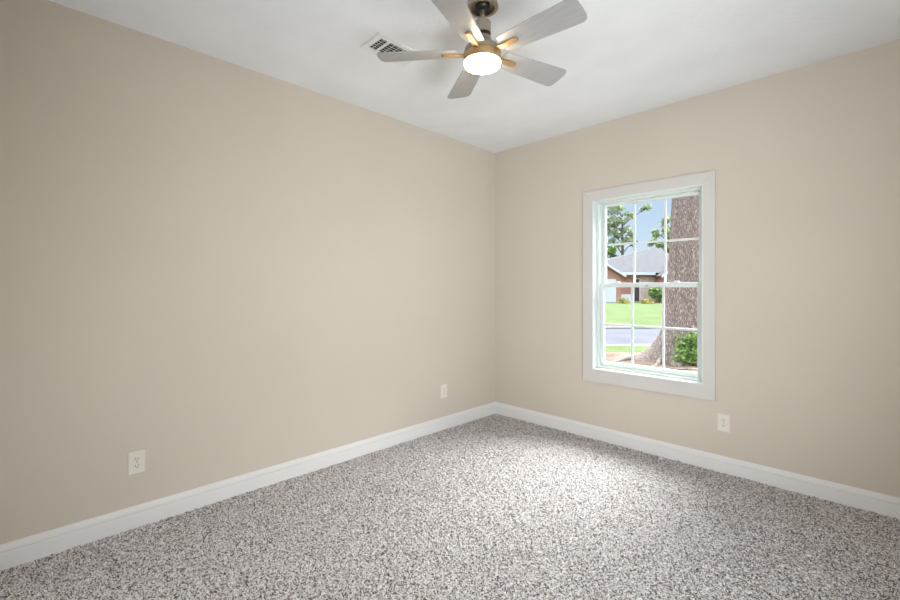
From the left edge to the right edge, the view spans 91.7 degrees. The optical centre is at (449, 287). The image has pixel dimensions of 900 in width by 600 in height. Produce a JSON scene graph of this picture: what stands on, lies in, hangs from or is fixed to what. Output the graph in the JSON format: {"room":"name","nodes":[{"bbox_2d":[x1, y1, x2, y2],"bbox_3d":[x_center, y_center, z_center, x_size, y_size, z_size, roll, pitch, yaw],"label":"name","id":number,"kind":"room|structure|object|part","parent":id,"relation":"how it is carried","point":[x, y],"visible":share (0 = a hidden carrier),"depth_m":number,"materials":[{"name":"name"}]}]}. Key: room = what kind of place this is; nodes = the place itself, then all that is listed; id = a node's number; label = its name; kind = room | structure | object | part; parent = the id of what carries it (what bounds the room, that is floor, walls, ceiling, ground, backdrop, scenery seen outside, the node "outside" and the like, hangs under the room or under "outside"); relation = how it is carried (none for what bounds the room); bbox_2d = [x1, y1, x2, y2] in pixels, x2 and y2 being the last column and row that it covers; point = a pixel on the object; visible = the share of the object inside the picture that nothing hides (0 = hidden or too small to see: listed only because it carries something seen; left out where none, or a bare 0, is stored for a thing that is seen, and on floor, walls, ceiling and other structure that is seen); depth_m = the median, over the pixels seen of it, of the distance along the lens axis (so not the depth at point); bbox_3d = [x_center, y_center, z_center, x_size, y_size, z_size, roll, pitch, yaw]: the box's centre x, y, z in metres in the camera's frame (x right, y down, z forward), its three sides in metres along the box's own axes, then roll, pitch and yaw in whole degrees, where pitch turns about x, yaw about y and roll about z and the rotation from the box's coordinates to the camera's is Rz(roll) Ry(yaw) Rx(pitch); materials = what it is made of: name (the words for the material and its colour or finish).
{"room":"empty bedroom","nodes":[
{"label":"empty bedroom","id":0,"kind":"room"},
{"bbox_2d":[0,0,494,543],"bbox_3d":[-1.074,-0.039,3.141,4.520,3.040,0.160,0,0,-45],"label":"wall","id":1,"kind":"structure","parent":0,"point":[215,268],"depth_m":2.61,"materials":[{"name":"beige paint"}]},
{"bbox_2d":[128,449,145,474],"bbox_3d":[-1.713,0.954,2.388,0.079,0.124,0.009,0,0,-45],"label":"wall outlet","id":2,"kind":"object","parent":1,"relation":"attached to","point":[136,459],"visible":1,"depth_m":2.38,"materials":[{"name":"plastic"}]},
{"bbox_2d":[133,456,140,461],"bbox_3d":[-1.711,0.934,2.386,0.033,0.025,0.003,0,0,-45],"label":"receptacle","id":3,"kind":"object","parent":2,"relation":"attached to","point":[135,458],"depth_m":2.39,"materials":[{"name":"grey plastic"}]},
{"bbox_2d":[133,463,140,468],"bbox_3d":[-1.711,0.974,2.386,0.033,0.025,0.003,0,0,-45],"label":"receptacle","id":4,"kind":"object","parent":2,"relation":"attached to","point":[135,465],"depth_m":2.39,"materials":[{"name":"grey plastic"}]},
{"bbox_2d":[0,402,495,569],"bbox_3d":[-1.011,1.266,3.078,4.200,0.151,0.018,0,0,-45],"label":"baseboard","id":5,"kind":"structure","parent":1,"relation":"attached to","point":[15,553],"depth_m":2.60,"materials":[{"name":"white paint"}]},
{"bbox_2d":[441,384,446,397],"bbox_3d":[-0.056,0.954,4.031,0.079,0.124,0.009,0,0,-45],"label":"wall outlet","id":6,"kind":"object","parent":1,"relation":"attached to","point":[444,386],"visible":1,"depth_m":4.03,"materials":[{"name":"plastic"}]},
{"bbox_2d":[0,414,899,599],"bbox_3d":[0.286,1.306,1.771,4.200,0.022,3.700,0,0,-45],"label":"floor","id":7,"kind":"structure","parent":0,"point":[494,506],"depth_m":2.31,"materials":[{"name":"carpet"}]},
{"bbox_2d":[49,0,899,152],"bbox_3d":[0.286,-1.484,1.771,4.200,0.150,3.700,0,0,-45],"label":"ceiling","id":8,"kind":"structure","parent":0,"point":[628,57],"depth_m":2.54,"materials":[{"name":"white paint"}]},
{"bbox_2d":[360,33,415,66],"bbox_3d":[-0.342,-1.404,2.591,0.324,0.010,0.196,0,0,-45],"label":"ceiling vent","id":9,"kind":"object","parent":8,"relation":"in","point":[380,42],"visible":0.76,"depth_m":2.54,"materials":[{"name":"white metal"}]},
{"bbox_2d":[377,0,586,98],"bbox_3d":[0.184,-1.240,2.117,1.006,0.337,0.980,0,0,-45],"label":"ceiling fan","id":10,"kind":"object","parent":8,"relation":"hanging from","point":[482,55],"visible":1,"depth_m":2.07,"materials":[{"name":"white wood"}]},
{"bbox_3d":[-0.153,-1.149,2.165,0.410,0.035,0.141,0,0,4],"label":"blade","id":11,"kind":"part","parent":10,"relation":"part of","materials":[{"name":"white wood"}]},
{"bbox_3d":[0.023,-1.139,2.146,0.133,0.017,0.034,0,0,5],"label":"blade arm","id":12,"kind":"part","parent":10,"relation":"part of","materials":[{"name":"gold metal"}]},
{"bbox_3d":[0.030,-1.148,1.846,0.141,0.035,0.410,0,0,22],"label":"blade","id":13,"kind":"part","parent":10,"relation":"part of","materials":[{"name":"white wood"}]},
{"bbox_3d":[0.095,-1.148,2.438,0.141,0.034,0.410,0,0,-14],"label":"blade","id":14,"kind":"part","parent":10,"relation":"part of","materials":[{"name":"white wood"}]},
{"bbox_3d":[0.103,-1.139,2.007,0.034,0.017,0.133,0,0,23],"label":"blade arm","id":15,"kind":"part","parent":10,"relation":"part of","materials":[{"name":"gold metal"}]},
{"bbox_3d":[0.158,-1.086,2.131,0.177,0.028,0.177,0,0,-45],"label":"lamp shade","id":16,"kind":"part","parent":10,"relation":"part of","materials":[{"name":"white glass"}]},
{"bbox_3d":[0.259,-1.139,2.039,0.133,0.017,0.034,0,0,42],"label":"blade arm","id":17,"kind":"part","parent":10,"relation":"part of","materials":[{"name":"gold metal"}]},
{"bbox_3d":[0.276,-1.139,2.201,0.133,0.017,0.034,0,0,-31],"label":"blade arm","id":18,"kind":"part","parent":10,"relation":"part of","materials":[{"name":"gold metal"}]},
{"bbox_3d":[0.424,-1.146,2.297,0.410,0.035,0.141,0,0,-30],"label":"blade","id":19,"kind":"part","parent":10,"relation":"part of","materials":[{"name":"white wood"}]},
{"bbox_3d":[0.397,-1.147,1.928,0.144,0.035,0.410,0,0,-45],"label":"blade","id":20,"kind":"part","parent":10,"relation":"part of","materials":[{"name":"white wood"}]},
{"bbox_2d":[495,39,899,497],"bbox_3d":[1.890,-0.039,3.249,0.160,3.040,3.860,0,0,-45],"label":"wall","id":21,"kind":"structure","parent":0,"point":[805,160],"depth_m":2.92,"materials":[{"name":"beige paint"}]},
{"bbox_2d":[583,170,715,400],"bbox_3d":[1.587,-0.015,3.534,0.168,1.648,1.027,0,0,-45],"label":"window","id":22,"kind":"structure","parent":21,"relation":"in","point":[701,384],"depth_m":3.48,"materials":[{"name":"white paint"}]},
{"bbox_3d":[1.617,-0.025,3.556,0.095,1.444,0.843,0,0,-45],"label":"frame","id":23,"kind":"part","parent":22,"relation":"part of","materials":[{"name":"white plastic"}]},
{"bbox_3d":[1.604,0.317,3.543,0.032,0.717,0.799,0,0,-45],"label":"sash","id":24,"kind":"part","parent":22,"relation":"part of","materials":[{"name":"white plastic"}]},
{"bbox_2d":[604,287,696,368],"bbox_3d":[1.604,0.318,3.543,0.017,0.643,0.737,0,0,-45],"label":"grille","id":25,"kind":"object","parent":22,"relation":"attached to","point":[632,325],"depth_m":3.62,"materials":[{"name":"white plastic"}]},
{"bbox_3d":[1.633,-0.368,3.571,0.032,0.728,0.799,0,0,-45],"label":"sash","id":26,"kind":"part","parent":22,"relation":"part of","materials":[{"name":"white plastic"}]},
{"bbox_2d":[606,199,698,282],"bbox_3d":[1.633,-0.374,3.571,0.017,0.668,0.737,0,0,-45],"label":"grille","id":27,"kind":"object","parent":22,"relation":"attached to","point":[635,201],"depth_m":3.65,"materials":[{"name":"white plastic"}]},
{"bbox_2d":[495,402,899,518],"bbox_3d":[1.770,1.266,3.244,0.018,0.151,3.700,0,0,-45],"label":"baseboard","id":28,"kind":"structure","parent":21,"relation":"attached to","point":[867,500],"depth_m":3.06,"materials":[{"name":"white paint"}]},
{"bbox_2d":[717,413,729,432],"bbox_3d":[1.934,0.954,3.085,0.009,0.124,0.079,0,0,-45],"label":"wall outlet","id":29,"kind":"object","parent":21,"relation":"attached to","point":[723,420],"visible":1,"depth_m":3.08,"materials":[{"name":"plastic"}]},
{"label":"outside","id":30,"kind":"structure","parent":0,"visible":0},
{"bbox_2d":[605,352,696,371],"bbox_3d":[10.473,1.696,3.613,100.001,0.020,16.102,0,0,0],"label":"bare ground","id":31,"kind":"structure","parent":30,"point":[609,356],"depth_m":10.01,"materials":[{"name":"brown soil"}]},
{"bbox_2d":[609,195,698,369],"bbox_3d":[5.223,-2.734,10.263,3.188,9.150,2.624,0,0,34],"label":"tree","id":32,"kind":"object","parent":31,"relation":"on","point":[683,264],"visible":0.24,"depth_m":9.91,"materials":[{"name":"brown plant"}]},
{"bbox_2d":[671,331,696,364],"bbox_3d":[5.583,1.081,9.528,1.561,1.199,0.672,0,0,3],"label":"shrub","id":33,"kind":"object","parent":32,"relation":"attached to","point":[689,350],"visible":0.38,"depth_m":9.53,"materials":[{"name":"green plant"}]},
{"bbox_2d":[659,367,686,369],"bbox_3d":[4.489,1.655,8.920,0.736,0.061,0.099,0,0,0],"label":"stick","id":34,"kind":"object","parent":31,"relation":"on","point":[659,367],"visible":0.47,"depth_m":8.91,"materials":[{"name":"plant"}]},
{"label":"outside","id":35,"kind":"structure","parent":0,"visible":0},
{"bbox_2d":[605,302,665,326],"bbox_3d":[25.474,1.441,72.113,237.161,0.620,236.455,0,0,-45],"label":"lawn","id":36,"kind":"structure","parent":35,"point":[647,314],"depth_m":24.84,"materials":[{"name":"green plant"}]},
{"bbox_2d":[607,246,618,257],"bbox_3d":[20.271,-2.004,56.077,2.973,6.592,3.953,0,0,-45],"label":"tree","id":37,"kind":"object","parent":36,"relation":"on","point":[612,253],"visible":0.26,"depth_m":55.82,"materials":[{"name":"green plant"}]},
{"bbox_2d":[617,297,629,303],"bbox_3d":[14.503,1.065,36.646,0.957,0.569,1.116,0,0,-45],"label":"shrub","id":38,"kind":"object","parent":36,"relation":"on","point":[623,300],"visible":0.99,"depth_m":36.44,"materials":[{"name":"yellow plant"}]},
{"bbox_2d":[621,294,630,301],"bbox_3d":[15.985,1.011,39.700,1.330,0.840,0.200,0,0,0],"label":"wall","id":39,"kind":"structure","parent":36,"relation":"on","point":[625,296],"depth_m":39.60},
{"bbox_2d":[607,203,651,255],"bbox_3d":[23.460,-5.794,59.757,7.730,14.160,4.391,0,0,23],"label":"tree","id":40,"kind":"object","parent":36,"relation":"on","point":[618,233],"visible":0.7,"depth_m":59.63,"materials":[{"name":"green plant"}]},
{"bbox_2d":[605,247,668,301],"bbox_3d":[16.500,-1.229,43.820,15.640,5.860,10.360,0,0,0],"label":"house","id":41,"kind":"structure","parent":36,"relation":"on","point":[649,262],"depth_m":40.50,"materials":[{"name":"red brick"}]},
{"bbox_3d":[12.350,0.266,38.985,4.900,2.070,0.130,0,0,0],"label":"garage door","id":42,"kind":"part","parent":41,"relation":"part of","materials":[{"name":"white metal"}]},
{"bbox_3d":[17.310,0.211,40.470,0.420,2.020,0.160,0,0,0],"label":"door","id":43,"kind":"part","parent":41,"relation":"part of","materials":[{"name":"brown wood"}]},
{"bbox_3d":[17.310,0.191,40.490,0.660,2.220,0.120,0,0,0],"label":"door frame","id":44,"kind":"part","parent":41,"relation":"part of","materials":[{"name":"white wood"}]},
{"bbox_2d":[640,298,653,303],"bbox_3d":[16.298,1.068,36.081,1.104,0.537,0.970,0,0,-33],"label":"shrub","id":45,"kind":"object","parent":36,"relation":"on","point":[648,300],"visible":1,"depth_m":36.02,"materials":[{"name":"yellow plant"}]},
{"bbox_2d":[648,287,661,302],"bbox_3d":[17.838,0.607,37.577,1.431,1.435,1.439,0,0,-45],"label":"shrub","id":46,"kind":"object","parent":36,"relation":"on","point":[655,293],"visible":0.93,"depth_m":37.27,"materials":[{"name":"green plant"}]},
{"bbox_2d":[647,215,670,252],"bbox_3d":[28.173,-3.975,55.761,5.325,10.527,3.308,0,0,12],"label":"tree","id":47,"kind":"object","parent":36,"relation":"on","point":[655,233],"visible":0.33,"depth_m":55.77,"materials":[{"name":"green plant"}]},
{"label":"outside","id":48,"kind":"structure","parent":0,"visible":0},
{"bbox_2d":[605,346,648,351],"bbox_3d":[10.474,1.741,12.513,100.001,0.080,1.902,0,0,0],"label":"grass verge","id":49,"kind":"structure","parent":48,"point":[607,348],"depth_m":12.30,"materials":[{"name":"green plant"}]},
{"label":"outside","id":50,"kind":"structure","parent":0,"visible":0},
{"bbox_2d":[605,329,660,343],"bbox_3d":[10.474,1.821,16.623,100.000,0.020,5.481,0,0,0],"label":"street","id":51,"kind":"structure","parent":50,"point":[612,336],"depth_m":16.25,"materials":[{"name":"grey asphalt"}]},
{"bbox_2d":[605,344,650,345],"bbox_3d":[10.474,1.806,13.673,100.000,0.050,0.421,0,0,0],"label":"kerb","id":52,"kind":"object","parent":51,"relation":"on","point":[605,344],"visible":0.05,"depth_m":13.77,"materials":[{"name":"concrete"}]},
{"bbox_2d":[605,327,655,328],"bbox_3d":[10.474,1.791,19.513,100.001,0.080,0.301,0,0,0],"label":"kerb","id":53,"kind":"object","parent":51,"relation":"on","point":[605,327],"visible":0.03,"depth_m":19.37,"materials":[{"name":"concrete"}]}
]}

